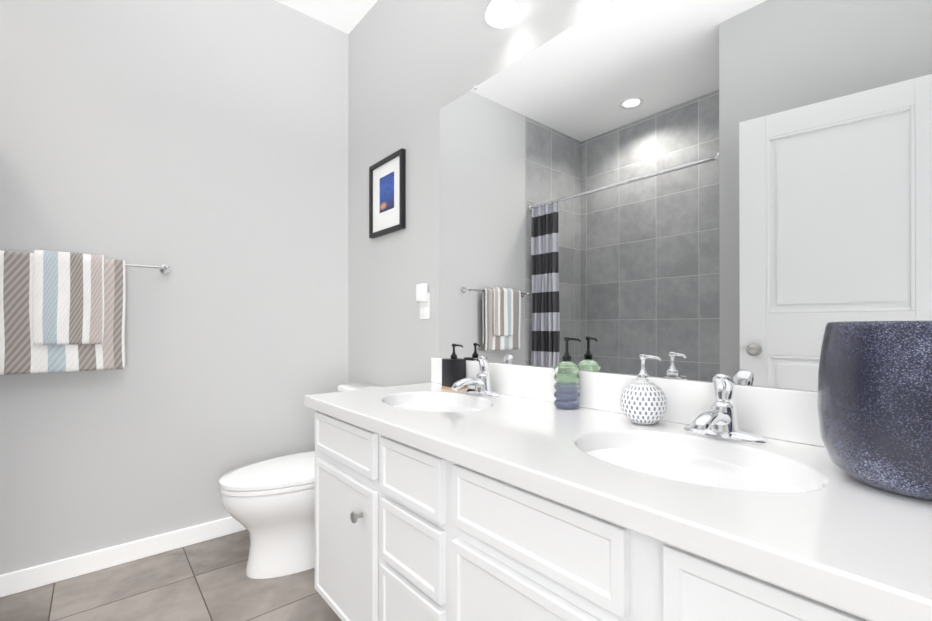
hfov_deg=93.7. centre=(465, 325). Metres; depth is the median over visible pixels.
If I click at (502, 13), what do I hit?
sconce
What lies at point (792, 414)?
backsplash
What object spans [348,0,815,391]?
wall
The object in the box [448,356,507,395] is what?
faucet
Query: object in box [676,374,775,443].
faucet
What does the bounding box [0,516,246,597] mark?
baseboard
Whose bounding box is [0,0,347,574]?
wall
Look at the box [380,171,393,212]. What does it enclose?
art
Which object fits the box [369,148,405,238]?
picture frame
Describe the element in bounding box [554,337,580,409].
soap
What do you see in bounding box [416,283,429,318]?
electrical outlet
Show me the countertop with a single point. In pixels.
(869, 546)
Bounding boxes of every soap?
[441,344,465,389]
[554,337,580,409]
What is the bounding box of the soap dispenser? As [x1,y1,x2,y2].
[620,354,666,424]
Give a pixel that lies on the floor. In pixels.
(209, 580)
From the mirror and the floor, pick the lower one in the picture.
the floor
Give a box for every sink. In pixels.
[364,388,523,415]
[532,420,843,515]
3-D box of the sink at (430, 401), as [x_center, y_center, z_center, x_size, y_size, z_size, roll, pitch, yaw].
[-0.101,0.318,1.456,0.333,0.135,0.446,0,0,-40]
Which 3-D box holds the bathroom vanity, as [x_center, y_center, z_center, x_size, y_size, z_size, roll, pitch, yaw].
[0.305,0.666,0.953,0.596,0.751,2.040,0,0,-40]
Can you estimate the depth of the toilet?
1.81 m
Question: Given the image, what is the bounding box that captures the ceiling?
[275,0,377,33]
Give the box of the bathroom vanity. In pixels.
[304,404,903,620]
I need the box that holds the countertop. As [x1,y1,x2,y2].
[304,380,931,620]
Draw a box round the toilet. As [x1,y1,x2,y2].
[219,382,387,578]
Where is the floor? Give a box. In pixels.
[0,530,341,620]
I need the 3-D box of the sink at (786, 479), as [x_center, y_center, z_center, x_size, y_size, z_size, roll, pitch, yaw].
[0.417,0.316,0.846,0.333,0.135,0.446,0,0,-40]
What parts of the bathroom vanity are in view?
door, knob, drawer, drawer, drawer, door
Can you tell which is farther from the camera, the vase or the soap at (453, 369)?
the soap at (453, 369)
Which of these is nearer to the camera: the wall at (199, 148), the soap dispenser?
the soap dispenser
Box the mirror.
[440,0,931,391]
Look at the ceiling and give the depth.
2.41 m
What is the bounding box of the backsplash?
[431,357,824,447]
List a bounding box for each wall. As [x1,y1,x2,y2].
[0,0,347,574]
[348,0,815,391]
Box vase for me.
[817,321,931,499]
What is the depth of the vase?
0.63 m
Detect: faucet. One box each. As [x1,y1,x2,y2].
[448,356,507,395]
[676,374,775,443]
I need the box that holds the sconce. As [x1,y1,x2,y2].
[485,0,520,27]

